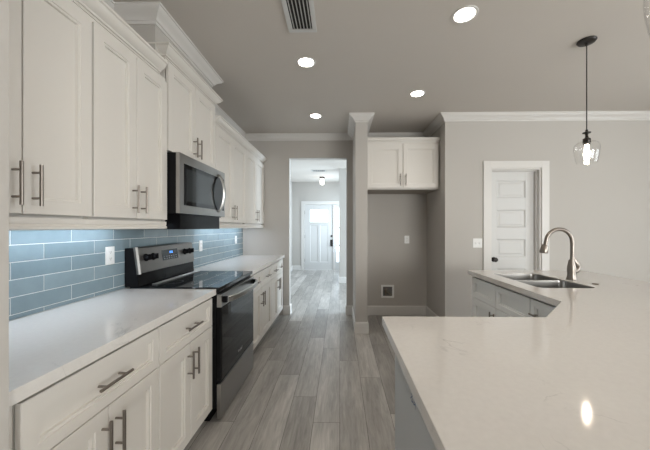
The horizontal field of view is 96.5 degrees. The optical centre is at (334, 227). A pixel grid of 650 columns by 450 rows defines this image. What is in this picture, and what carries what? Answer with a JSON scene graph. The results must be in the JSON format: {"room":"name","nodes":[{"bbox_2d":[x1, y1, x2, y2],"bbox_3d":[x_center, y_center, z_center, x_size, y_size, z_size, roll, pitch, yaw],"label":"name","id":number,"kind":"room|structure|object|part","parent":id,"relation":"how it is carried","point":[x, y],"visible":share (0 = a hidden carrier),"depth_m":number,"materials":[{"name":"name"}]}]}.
{"room":"kitchen","nodes":[
{"label":"kitchen","id":0,"kind":"room"},
{"bbox_2d":[0,0,8,449],"bbox_3d":[-1.149,-0.037,0.093,0.682,2.743,1.245,0,0,1],"label":"wall","id":1,"kind":"structure","parent":0,"point":[4,4],"depth_m":0.70,"materials":[{"name":"paint"}]},
{"bbox_2d":[11,181,291,320],"bbox_3d":[-1.518,-0.037,2.777,0.150,2.743,12.900,0,0,1],"label":"wall","id":2,"kind":"structure","parent":0,"point":[291,181],"depth_m":8.92,"materials":[{"name":"paint"}]},
{"bbox_2d":[9,0,91,218],"bbox_3d":[-1.285,-0.517,1.041,0.372,0.962,0.640,0,0,1],"label":"upper cabinet","id":3,"kind":"object","parent":2,"relation":"attached to","point":[50,41],"visible":0.94,"depth_m":1.17,"materials":[{"name":"paint"}]},
{"bbox_3d":[-1.151,-0.509,0.909,0.019,0.918,0.294,0,0,1],"label":"door","id":4,"kind":"part","parent":3,"relation":"part of","materials":[{"name":"paint"}]},
{"bbox_3d":[-1.119,-0.157,1.024,0.040,0.155,0.012,0,0,1],"label":"handle","id":5,"kind":"part","parent":3,"relation":"part of","materials":[{"name":"silver metal"}]},
{"bbox_3d":[-1.118,-0.157,1.092,0.040,0.155,0.012,0,0,1],"label":"handle","id":6,"kind":"part","parent":3,"relation":"part of","materials":[{"name":"silver metal"}]},
{"bbox_2d":[9,217,166,229],"bbox_3d":[-1.160,-0.013,1.332,0.046,0.048,1.227,0,0,1],"label":"rail","id":7,"kind":"object","parent":3,"relation":"attached to","point":[15,223],"visible":1,"depth_m":1.28,"materials":[{"name":"paint"}]},
{"bbox_2d":[71,0,167,73],"bbox_3d":[-1.127,-1.030,1.299,0.072,0.075,1.162,0,0,1],"label":"crown molding","id":8,"kind":"structure","parent":3,"relation":"attached to","point":[100,11],"depth_m":1.52,"materials":[{"name":"paint"}]},
{"bbox_2d":[9,228,242,320],"bbox_3d":[-1.443,0.158,2.579,0.006,0.527,3.712,0,0,1],"label":"tile backsplash","id":9,"kind":"structure","parent":2,"relation":"attached to","point":[49,269],"depth_m":1.64,"materials":[{"name":"blue glass"}]},
{"bbox_2d":[105,246,114,264],"bbox_3d":[-1.447,0.182,1.867,0.008,0.115,0.072,0,0,1],"label":"outlet","id":10,"kind":"object","parent":9,"relation":"attached to","point":[109,251],"visible":1,"depth_m":1.86,"materials":[{"name":"white plastic"}]},
{"bbox_2d":[199,240,201,250],"bbox_3d":[-1.426,0.197,3.085,0.008,0.115,0.068,0,0,1],"label":"outlet","id":11,"kind":"object","parent":9,"relation":"attached to","point":[200,241],"visible":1,"depth_m":3.07,"materials":[{"name":"white plastic"}]},
{"bbox_2d":[89,16,166,221],"bbox_3d":[-1.274,-0.517,1.657,0.372,0.962,0.592,0,0,1],"label":"upper cabinet","id":12,"kind":"object","parent":2,"relation":"attached to","point":[129,98],"visible":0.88,"depth_m":1.58,"materials":[{"name":"paint"}]},
{"bbox_3d":[-1.140,-0.509,1.509,0.019,0.918,0.286,0,0,1],"label":"door","id":13,"kind":"part","parent":12,"relation":"part of","materials":[{"name":"paint"}]},
{"bbox_3d":[-1.109,-0.157,1.620,0.040,0.155,0.012,0,0,1],"label":"handle","id":14,"kind":"part","parent":12,"relation":"part of","materials":[{"name":"silver metal"}]},
{"bbox_3d":[-1.108,-0.157,1.688,0.040,0.155,0.012,0,0,1],"label":"handle","id":15,"kind":"part","parent":12,"relation":"part of","materials":[{"name":"silver metal"}]},
{"bbox_3d":[-1.135,-0.509,1.800,0.019,0.918,0.286,0,0,1],"label":"door","id":16,"kind":"part","parent":12,"relation":"part of","materials":[{"name":"paint"}]},
{"bbox_2d":[147,42,222,168],"bbox_3d":[-1.261,-0.858,2.327,0.375,0.700,0.873,0,0,1],"label":"upper cabinet","id":17,"kind":"object","parent":2,"relation":"attached to","point":[191,101],"visible":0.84,"depth_m":2.22,"materials":[{"name":"paint"}]},
{"bbox_3d":[-1.129,-0.822,2.141,0.019,0.601,0.362,0,0,1],"label":"door","id":18,"kind":"part","parent":17,"relation":"part of","materials":[{"name":"paint"}]},
{"bbox_3d":[-1.261,-1.174,2.327,0.375,0.068,0.873,0,0,1],"label":"crown","id":19,"kind":"part","parent":17,"relation":"part of","materials":[{"name":"paint"}]},
{"bbox_2d":[165,152,225,228],"bbox_3d":[-1.207,-0.246,2.336,0.458,0.520,0.765,0,0,1],"label":"microwave","id":20,"kind":"object","parent":17,"relation":"attached to","point":[196,191],"visible":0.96,"depth_m":2.14,"materials":[{"name":"silver metal"}]},
{"bbox_3d":[-1.051,-0.301,2.333,0.025,0.410,0.765,0,0,1],"label":"door frame","id":21,"kind":"part","parent":20,"relation":"part of","materials":[{"name":"silver metal"}]},
{"bbox_3d":[-1.051,-0.298,2.355,0.022,0.290,0.698,0,0,1],"label":"door glass","id":22,"kind":"part","parent":20,"relation":"part of","materials":[{"name":"black glass"}]},
{"bbox_3d":[-1.005,-0.300,2.580,0.062,0.335,0.040,0,0,1],"label":"handle","id":23,"kind":"part","parent":20,"relation":"part of","materials":[{"name":"silver metal"}]},
{"bbox_3d":[-1.097,-0.628,2.291,0.040,0.155,0.012,0,0,1],"label":"handle","id":24,"kind":"part","parent":17,"relation":"part of","materials":[{"name":"silver metal"}]},
{"bbox_3d":[-1.096,-0.628,2.358,0.040,0.155,0.012,0,0,1],"label":"handle","id":25,"kind":"part","parent":17,"relation":"part of","materials":[{"name":"silver metal"}]},
{"bbox_3d":[-1.123,-0.822,2.509,0.019,0.601,0.362,0,0,1],"label":"door","id":26,"kind":"part","parent":17,"relation":"part of","materials":[{"name":"paint"}]},
{"bbox_2d":[215,124,245,223],"bbox_3d":[-1.248,-0.509,3.142,0.372,0.944,0.880,0,0,1],"label":"upper cabinet","id":27,"kind":"object","parent":2,"relation":"attached to","point":[230,156],"visible":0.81,"depth_m":3.12,"materials":[{"name":"paint"}]},
{"bbox_3d":[-1.116,-0.500,2.921,0.019,0.901,0.434,0,0,1],"label":"door","id":28,"kind":"part","parent":27,"relation":"part of","materials":[{"name":"paint"}]},
{"bbox_3d":[-1.108,-0.500,3.359,0.019,0.901,0.434,0,0,1],"label":"door","id":29,"kind":"part","parent":27,"relation":"part of","materials":[{"name":"paint"}]},
{"bbox_2d":[215,115,266,162],"bbox_3d":[-1.088,-1.010,3.566,0.072,0.068,1.724,0,0,1],"label":"crown molding","id":30,"kind":"structure","parent":27,"relation":"attached to","point":[220,121],"depth_m":3.23,"materials":[{"name":"paint"}]},
{"bbox_2d":[219,223,263,227],"bbox_3d":[-1.121,-0.013,3.579,0.046,0.048,1.698,0,0,1],"label":"rail","id":31,"kind":"object","parent":27,"relation":"attached to","point":[220,225],"visible":0.65,"depth_m":3.36,"materials":[{"name":"paint"}]},
{"bbox_2d":[245,149,263,224],"bbox_3d":[-1.233,-0.509,4.006,0.372,0.944,0.848,0,0,1],"label":"upper cabinet","id":32,"kind":"object","parent":2,"relation":"attached to","point":[254,167],"visible":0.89,"depth_m":3.94,"materials":[{"name":"paint"}]},
{"bbox_3d":[-1.101,-0.500,3.792,0.019,0.901,0.418,0,0,1],"label":"door","id":33,"kind":"part","parent":32,"relation":"part of","materials":[{"name":"paint"}]},
{"bbox_3d":[-1.093,-0.500,4.215,0.019,0.901,0.418,0,0,1],"label":"door","id":34,"kind":"part","parent":32,"relation":"part of","materials":[{"name":"paint"}]},
{"bbox_2d":[283,266,300,314],"bbox_3d":[-1.007,1.261,6.717,0.733,0.144,4.604,0,0,1],"label":"baseboard","id":35,"kind":"structure","parent":2,"relation":"attached to","point":[287,309],"depth_m":4.42,"materials":[{"name":"paint"}]},
{"bbox_2d":[129,25,211,87],"bbox_3d":[-1.308,-1.272,2.308,0.286,0.273,0.830,0,0,1],"label":"wall","id":36,"kind":"structure","parent":0,"point":[149,33],"depth_m":1.89,"materials":[{"name":"paint"}]},
{"bbox_2d":[103,0,649,140],"bbox_3d":[1.799,-1.365,2.524,6.491,0.088,3.710,0,0,1],"label":"trim","id":37,"kind":"structure","parent":36,"relation":"attached to","point":[147,12],"depth_m":3.55,"materials":[{"name":"paint"}]},
{"bbox_2d":[184,270,426,449],"bbox_3d":[1.798,1.359,2.719,7.100,0.050,13.100,0,0,1],"label":"floor","id":38,"kind":"structure","parent":0,"point":[313,383],"depth_m":2.46,"materials":[{"name":"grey wood"}]},
{"bbox_2d":[9,328,158,449],"bbox_3d":[-1.139,0.899,1.060,0.659,0.867,0.681,0,0,1],"label":"base cabinet","id":39,"kind":"object","parent":38,"relation":"on","point":[111,402],"visible":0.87,"depth_m":1.05,"materials":[{"name":"paint"}]},
{"bbox_3d":[-0.861,0.954,0.939,0.019,0.565,0.298,0,0,1],"label":"door","id":40,"kind":"part","parent":39,"relation":"part of","materials":[{"name":"paint"}]},
{"bbox_3d":[-0.830,0.786,1.058,0.040,0.155,0.012,0,0,1],"label":"handle","id":41,"kind":"part","parent":39,"relation":"part of","materials":[{"name":"silver metal"}]},
{"bbox_2d":[9,289,215,406],"bbox_3d":[-1.138,0.440,1.350,0.638,0.040,1.265,0,0,1],"label":"countertop","id":42,"kind":"structure","parent":39,"relation":"on","point":[46,347],"depth_m":1.19,"materials":[{"name":"stone"}]},
{"bbox_3d":[-0.829,0.573,1.090,0.040,0.012,0.155,0,0,1],"label":"handle","id":43,"kind":"part","parent":39,"relation":"part of","materials":[{"name":"silver metal"}]},
{"bbox_3d":[-0.829,0.786,1.122,0.040,0.155,0.012,0,0,1],"label":"handle","id":44,"kind":"part","parent":39,"relation":"part of","materials":[{"name":"silver metal"}]},
{"bbox_3d":[-0.856,0.954,1.242,0.019,0.565,0.298,0,0,1],"label":"door","id":45,"kind":"part","parent":39,"relation":"part of","materials":[{"name":"paint"}]},
{"bbox_2d":[156,298,211,449],"bbox_3d":[-1.128,0.899,1.691,0.659,0.867,0.582,0,0,1],"label":"base cabinet","id":46,"kind":"object","parent":38,"relation":"on","point":[185,340],"visible":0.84,"depth_m":1.62,"materials":[{"name":"paint"}]},
{"bbox_3d":[-0.851,0.954,1.541,0.019,0.565,0.285,0,0,1],"label":"door","id":47,"kind":"part","parent":46,"relation":"part of","materials":[{"name":"paint"}]},
{"bbox_3d":[-0.848,0.574,1.686,0.019,0.186,0.574,0,0,1],"label":"drawer","id":48,"kind":"part","parent":46,"relation":"part of","materials":[{"name":"paint"}]},
{"bbox_3d":[-0.819,0.786,1.654,0.040,0.155,0.012,0,0,1],"label":"handle","id":49,"kind":"part","parent":46,"relation":"part of","materials":[{"name":"silver metal"}]},
{"bbox_3d":[-0.819,0.573,1.685,0.040,0.012,0.155,0,0,1],"label":"handle","id":50,"kind":"part","parent":46,"relation":"part of","materials":[{"name":"silver metal"}]},
{"bbox_3d":[-0.818,0.786,1.718,0.040,0.155,0.012,0,0,1],"label":"handle","id":51,"kind":"part","parent":46,"relation":"part of","materials":[{"name":"silver metal"}]},
{"bbox_3d":[-0.846,0.954,1.831,0.019,0.565,0.285,0,0,1],"label":"door","id":52,"kind":"part","parent":46,"relation":"part of","materials":[{"name":"paint"}]},
{"bbox_2d":[125,242,257,420],"bbox_3d":[-1.060,0.735,2.361,0.756,1.194,0.757,0,0,1],"label":"range","id":53,"kind":"object","parent":38,"relation":"on","point":[166,266],"visible":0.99,"depth_m":2.17,"materials":[{"name":"black metal"}]},
{"bbox_3d":[-1.337,0.216,2.074,0.037,0.054,0.054,0,0,1],"label":"knob","id":54,"kind":"part","parent":53,"relation":"part of","materials":[{"name":"black plastic"}]},
{"bbox_3d":[-1.336,0.216,2.154,0.037,0.054,0.054,0,0,1],"label":"knob","id":55,"kind":"part","parent":53,"relation":"part of","materials":[{"name":"black plastic"}]},
{"bbox_3d":[-1.355,0.230,2.370,0.046,0.183,0.738,0,0,1],"label":"control panel","id":56,"kind":"part","parent":53,"relation":"part of","materials":[{"name":"silver metal"}]},
{"bbox_3d":[-1.289,0.407,2.401,0.035,0.007,0.646,0,0,1],"label":"vent trim","id":57,"kind":"part","parent":53,"relation":"part of","materials":[{"name":"silver metal"}]},
{"bbox_2d":[130,271,252,290],"bbox_3d":[-1.093,0.425,2.362,0.622,0.026,0.756,0,0,1],"label":"cooktop","id":58,"kind":"object","parent":53,"relation":"in","point":[218,280],"depth_m":2.25,"materials":[{"name":"black glass"}]},
{"bbox_3d":[-0.788,1.194,2.357,0.029,0.236,0.748,0,0,1],"label":"storage drawer","id":59,"kind":"part","parent":53,"relation":"part of","materials":[{"name":"silver metal"}]},
{"bbox_3d":[-0.788,0.764,2.357,0.029,0.604,0.748,0,0,1],"label":"oven door","id":60,"kind":"part","parent":53,"relation":"part of","materials":[{"name":"black ceramic"}]},
{"bbox_3d":[-0.773,0.800,2.357,0.004,0.498,0.712,0,0,1],"label":"door glass","id":61,"kind":"part","parent":53,"relation":"part of","materials":[{"name":"black glass"}]},
{"bbox_3d":[-0.710,0.501,2.356,0.055,0.042,0.666,0,0,1],"label":"handle","id":62,"kind":"part","parent":53,"relation":"part of","materials":[{"name":"silver metal"}]},
{"bbox_2d":[252,265,271,349],"bbox_3d":[-1.102,0.899,3.213,0.659,0.867,0.934,0,0,1],"label":"base cabinet","id":63,"kind":"object","parent":38,"relation":"on","point":[262,291],"visible":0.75,"depth_m":3.21,"materials":[{"name":"paint"}]},
{"bbox_2d":[194,255,284,275],"bbox_3d":[-1.099,0.440,3.586,0.638,0.040,1.685,0,0,1],"label":"countertop","id":64,"kind":"structure","parent":63,"relation":"on","point":[255,263],"depth_m":3.37,"materials":[{"name":"stone"}]},
{"bbox_3d":[-0.826,0.574,2.975,0.019,0.186,0.461,0,0,1],"label":"drawer","id":65,"kind":"part","parent":63,"relation":"part of","materials":[{"name":"paint"}]},
{"bbox_3d":[-0.826,0.954,2.975,0.019,0.565,0.461,0,0,1],"label":"door","id":66,"kind":"part","parent":63,"relation":"part of","materials":[{"name":"paint"}]},
{"bbox_3d":[-0.818,0.574,3.441,0.019,0.186,0.461,0,0,1],"label":"drawer","id":67,"kind":"part","parent":63,"relation":"part of","materials":[{"name":"paint"}]},
{"bbox_3d":[-0.818,0.954,3.441,0.019,0.565,0.461,0,0,1],"label":"door","id":68,"kind":"part","parent":63,"relation":"part of","materials":[{"name":"paint"}]},
{"bbox_2d":[271,259,283,324],"bbox_3d":[-1.087,0.899,4.047,0.659,0.867,0.735,0,0,1],"label":"base cabinet","id":69,"kind":"object","parent":38,"relation":"on","point":[277,267],"visible":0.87,"depth_m":3.98,"materials":[{"name":"paint"}]},
{"bbox_3d":[-0.810,0.574,3.859,0.019,0.186,0.361,0,0,1],"label":"drawer","id":70,"kind":"part","parent":69,"relation":"part of","materials":[{"name":"paint"}]},
{"bbox_3d":[-0.810,0.954,3.859,0.019,0.565,0.361,0,0,1],"label":"door","id":71,"kind":"part","parent":69,"relation":"part of","materials":[{"name":"paint"}]},
{"bbox_3d":[-0.804,0.574,4.225,0.019,0.186,0.361,0,0,1],"label":"drawer","id":72,"kind":"part","parent":69,"relation":"part of","materials":[{"name":"paint"}]},
{"bbox_3d":[-0.804,0.954,4.225,0.019,0.565,0.361,0,0,1],"label":"door","id":73,"kind":"part","parent":69,"relation":"part of","materials":[{"name":"paint"}]},
{"bbox_2d":[472,277,532,316],"bbox_3d":[1.617,0.899,2.390,0.659,0.867,0.865,0,0,1],"label":"base cabinet","id":74,"kind":"object","parent":38,"relation":"on","point":[489,299],"visible":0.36,"depth_m":2.38,"materials":[{"name":"paint"}]},
{"bbox_3d":[1.340,0.954,2.610,0.019,0.565,0.426,0,0,1],"label":"door","id":75,"kind":"part","parent":74,"relation":"part of","materials":[{"name":"paint"}]},
{"bbox_3d":[1.340,0.574,2.610,0.019,0.186,0.426,0,0,1],"label":"drawer","id":76,"kind":"part","parent":74,"relation":"part of","materials":[{"name":"paint"}]},
{"bbox_3d":[1.333,0.954,2.179,0.019,0.565,0.426,0,0,1],"label":"door","id":77,"kind":"part","parent":74,"relation":"part of","materials":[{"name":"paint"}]},
{"bbox_3d":[1.333,0.574,2.179,0.019,0.186,0.426,0,0,1],"label":"drawer","id":78,"kind":"part","parent":74,"relation":"part of","materials":[{"name":"paint"}]},
{"bbox_2d":[528,298,555,316],"bbox_3d":[1.607,0.899,1.837,0.659,0.867,0.240,0,0,1],"label":"base cabinet","id":79,"kind":"object","parent":38,"relation":"on","point":[538,308],"visible":0.16,"depth_m":1.88,"materials":[{"name":"paint"}]},
{"bbox_3d":[1.118,0.899,1.706,1.673,0.866,2.250,0,0,1],"label":"panel","id":80,"kind":"object","parent":38,"relation":"on","visible":0},
{"bbox_2d":[382,270,649,449],"bbox_3d":[1.314,0.440,1.546,2.176,0.040,2.598,0,0,1],"label":"countertop","id":81,"kind":"structure","parent":80,"relation":"on","point":[576,376],"depth_m":0.88,"materials":[{"name":"stone"}]},
{"bbox_2d":[496,274,591,287],"bbox_3d":[1.626,0.543,2.332,0.395,0.236,0.645,0,0,1],"label":"sink","id":82,"kind":"object","parent":81,"relation":"in","point":[536,280],"visible":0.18,"depth_m":2.32,"materials":[{"name":"metal"}]},
{"bbox_3d":[1.629,0.543,2.498,0.395,0.236,0.312,0,0,1],"label":"bowl","id":83,"kind":"part","parent":82,"relation":"part of","materials":[{"name":"metal"}]},
{"bbox_3d":[1.623,0.543,2.166,0.395,0.236,0.312,0,0,1],"label":"bowl","id":84,"kind":"part","parent":82,"relation":"part of","materials":[{"name":"metal"}]},
{"bbox_2d":[539,227,580,279],"bbox_3d":[1.810,0.210,2.329,0.322,0.419,0.070,0,0,1],"label":"faucet","id":85,"kind":"object","parent":81,"relation":"on","point":[573,266],"visible":1,"depth_m":2.31,"materials":[{"name":"silver metal"}]},
{"bbox_3d":[1.798,0.150,2.329,0.243,0.299,0.030,0,0,1],"label":"spout","id":86,"kind":"part","parent":85,"relation":"part of","materials":[{"name":"silver metal"}]},
{"bbox_3d":[1.933,0.302,2.327,0.075,0.150,0.051,0,0,1],"label":"handle","id":87,"kind":"part","parent":85,"relation":"part of","materials":[{"name":"silver metal"}]},
{"bbox_3d":[0.504,0.900,0.947,0.475,0.867,0.639,0,0,1],"label":"base cabinet","id":88,"kind":"object","parent":38,"relation":"on","visible":0},
{"bbox_2d":[395,355,436,449],"bbox_3d":[0.257,0.896,0.923,0.016,0.871,0.615,0,0,1],"label":"end panel","id":89,"kind":"object","parent":88,"relation":"attached to","point":[411,431],"visible":0.48,"depth_m":1.00,"materials":[{"name":"paint"}]},
{"bbox_2d":[292,182,338,269],"bbox_3d":[-0.287,-0.037,9.066,2.091,2.743,0.120,0,0,1],"label":"wall","id":90,"kind":"structure","parent":0,"point":[301,191],"depth_m":9.02,"materials":[{"name":"paint"}]},
{"bbox_2d":[305,205,332,269],"bbox_3d":[-0.501,0.311,9.025,0.898,2.025,0.120,0,0,1],"label":"door","id":91,"kind":"structure","parent":90,"relation":"in","point":[318,235],"depth_m":9.05,"materials":[{"name":"paint"}]},
{"bbox_2d":[301,201,338,269],"bbox_3d":[-0.335,0.259,9.057,1.425,2.150,0.140,0,0,1],"label":"trim","id":92,"kind":"structure","parent":90,"relation":"attached to","point":[303,203],"depth_m":8.99,"materials":[{"name":"paint"}]},
{"bbox_2d":[335,205,338,269],"bbox_3d":[0.138,0.311,9.052,0.276,2.025,0.045,0,0,1],"label":"window","id":93,"kind":"structure","parent":90,"relation":"in","point":[336,206],"depth_m":9.03,"materials":[{"name":"paint"}]},
{"bbox_2d":[243,140,426,314],"bbox_3d":[1.882,-0.037,4.438,6.591,2.743,0.120,0,0,1],"label":"wall","id":94,"kind":"structure","parent":0,"point":[390,217],"depth_m":4.40,"materials":[{"name":"paint"}]},
{"bbox_2d":[381,285,393,297],"bbox_3d":[0.796,0.969,4.377,0.196,0.196,0.038,0,0,1],"label":"water supply box","id":95,"kind":"object","parent":94,"relation":"attached to","point":[387,291],"visible":1,"depth_m":4.39,"materials":[{"name":"white plastic"}]},
{"bbox_2d":[345,304,438,333],"bbox_3d":[1.007,1.261,4.066,1.702,0.144,0.894,0,0,1],"label":"baseboard","id":96,"kind":"structure","parent":94,"relation":"attached to","point":[359,327],"depth_m":4.38,"materials":[{"name":"paint"}]},
{"bbox_2d":[367,137,439,193],"bbox_3d":[0.901,-0.840,4.087,0.965,0.676,0.612,0,0,1],"label":"upper cabinet","id":97,"kind":"object","parent":94,"relation":"attached to","point":[395,165],"visible":0.91,"depth_m":3.83,"materials":[{"name":"paint"}]},
{"bbox_3d":[0.662,-0.803,3.834,0.464,0.575,0.019,0,0,1],"label":"door","id":98,"kind":"part","parent":97,"relation":"part of","materials":[{"name":"paint"}]},
{"bbox_3d":[0.896,-1.145,3.824,0.965,0.066,0.055,0,0,1],"label":"crown","id":99,"kind":"part","parent":97,"relation":"part of","materials":[{"name":"paint"}]},
{"bbox_3d":[1.131,-0.803,3.826,0.464,0.575,0.019,0,0,1],"label":"door","id":100,"kind":"part","parent":97,"relation":"part of","materials":[{"name":"paint"}]},
{"bbox_2d":[404,236,408,242],"bbox_3d":[1.089,0.186,4.387,0.072,0.118,0.008,0,0,1],"label":"outlet","id":101,"kind":"object","parent":94,"relation":"attached to","point":[406,238],"visible":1,"depth_m":4.38,"materials":[{"name":"white plastic"}]},
{"bbox_2d":[339,168,345,276],"bbox_3d":[1.712,-0.037,6.981,3.220,2.743,0.120,0,0,1],"label":"wall","id":102,"kind":"structure","parent":0,"point":[342,171],"depth_m":6.95,"materials":[{"name":"paint"}]},
{"bbox_2d":[339,277,345,282],"bbox_3d":[1.705,1.261,6.974,3.234,0.144,0.134,0,0,1],"label":"baseboard","id":103,"kind":"structure","parent":102,"relation":"attached to","point":[341,279],"depth_m":6.93,"materials":[{"name":"paint"}]},
{"bbox_2d":[353,122,366,321],"bbox_3d":[0.340,-0.037,4.025,0.150,2.743,0.760,0,0,1],"label":"wall","id":104,"kind":"structure","parent":0,"point":[360,131],"depth_m":3.65,"materials":[{"name":"paint"}]},
{"bbox_2d":[113,0,649,181],"bbox_3d":[1.798,-1.459,2.719,7.100,0.100,13.100,0,0,1],"label":"ceiling","id":105,"kind":"structure","parent":0,"point":[369,56],"depth_m":2.45,"materials":[{"name":"paint"}]},
{"bbox_2d":[281,0,316,32],"bbox_3d":[-0.232,-1.403,1.904,0.200,0.010,0.360,0,0,1],"label":"ceiling vent","id":106,"kind":"object","parent":105,"relation":"in","point":[301,12],"visible":1,"depth_m":1.92,"materials":[{"name":"white metal"}]},
{"bbox_2d":[296,57,315,67],"bbox_3d":[-0.247,-1.406,2.475,0.168,0.005,0.168,0,0,1],"label":"recessed light","id":107,"kind":"object","parent":105,"relation":"in","point":[305,62],"visible":1,"depth_m":2.47,"materials":[{"name":"paint"}]},
{"bbox_2d":[309,113,321,118],"bbox_3d":[-0.244,-1.406,3.665,0.168,0.005,0.168,0,0,1],"label":"recessed light","id":108,"kind":"object","parent":105,"relation":"in","point":[313,115],"visible":1,"depth_m":3.65,"materials":[{"name":"paint"}]},
{"bbox_2d":[319,176,324,184],"bbox_3d":[-0.359,-1.299,8.107,0.150,0.219,0.150,0,0,1],"label":"hall ceiling light","id":109,"kind":"object","parent":105,"relation":"attached to","point":[321,177],"visible":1,"depth_m":8.07,"materials":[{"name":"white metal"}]},
{"bbox_2d":[409,90,425,96],"bbox_3d":[0.869,-1.406,3.055,0.168,0.005,0.168,0,0,1],"label":"recessed light","id":110,"kind":"object","parent":105,"relation":"in","point":[417,93],"visible":1,"depth_m":3.04,"materials":[{"name":"paint"}]},
{"bbox_2d":[451,5,478,23],"bbox_3d":[0.860,-1.406,1.920,0.168,0.005,0.168,0,0,1],"label":"recessed light","id":111,"kind":"object","parent":105,"relation":"in","point":[464,14],"visible":1,"depth_m":1.91,"materials":[{"name":"paint"}]},
{"bbox_2d":[576,36,598,159],"bbox_3d":[1.901,-0.946,2.189,0.158,0.925,0.158,0,0,28],"label":"pendant light","id":112,"kind":"object","parent":105,"relation":"hanging from","point":[589,40],"visible":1,"depth_m":2.18,"materials":[{"name":"brown metal"}]},
{"bbox_2d":[582,129,590,144],"bbox_3d":[1.901,-0.682,2.189,0.052,0.117,0.052,0,0,1],"label":"socket","id":113,"kind":"object","parent":112,"relation":"attached to","point":[586,141],"depth_m":2.18,"materials":[{"name":"brown metal"}]},
{"bbox_3d":[1.901,-1.058,2.189,0.006,0.643,0.006,0,0,23],"label":"cord","id":114,"kind":"part","parent":112,"relation":"part of","materials":[{"name":"brown metal"}]},
{"bbox_3d":[1.901,-0.565,2.189,0.038,0.119,0.038,0,0,1],"label":"bulb","id":115,"kind":"part","parent":112,"relation":"part of","materials":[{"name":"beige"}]},
{"bbox_2d":[427,122,454,316],"bbox_3d":[1.444,-0.037,4.005,0.120,2.743,0.760,0,0,1],"label":"wall","id":116,"kind":"structure","parent":0,"point":[440,202],"depth_m":3.68,"materials":[{"name":"paint"}]},
{"bbox_2d":[455,120,649,316],"bbox_3d":[3.331,-0.037,3.652,3.666,2.743,0.120,0,0,1],"label":"wall","id":117,"kind":"structure","parent":0,"point":[604,203],"depth_m":3.60,"materials":[{"name":"paint"}]},
{"bbox_2d":[473,238,481,247],"bbox_3d":[1.778,0.197,3.611,0.112,0.115,0.016,0,0,1],"label":"light switch","id":118,"kind":"object","parent":117,"relation":"attached to","point":[477,242],"visible":1,"depth_m":3.61,"materials":[{"name":"white plastic"}]},
{"bbox_2d":[492,172,533,269],"bbox_3d":[2.245,0.305,3.680,0.574,2.042,0.102,0,0,1],"label":"door","id":119,"kind":"structure","parent":117,"relation":"in","point":[512,192],"depth_m":3.70,"materials":[{"name":"paint"}]},
{"bbox_2d":[483,161,549,269],"bbox_3d":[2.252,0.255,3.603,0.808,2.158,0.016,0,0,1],"label":"trim","id":120,"kind":"structure","parent":117,"relation":"attached to","point":[487,165],"depth_m":3.60,"materials":[{"name":"paint"}]},
{"label":"outside","id":121,"kind":"structure","parent":0,"visible":0},
{"bbox_2d":[336,252,338,261],"bbox_3d":[0.221,1.404,12.648,8.000,0.100,6.700,0,0,1],"label":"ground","id":122,"kind":"structure","parent":121,"point":[337,253],"depth_m":13.22,"materials":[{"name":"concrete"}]}
]}

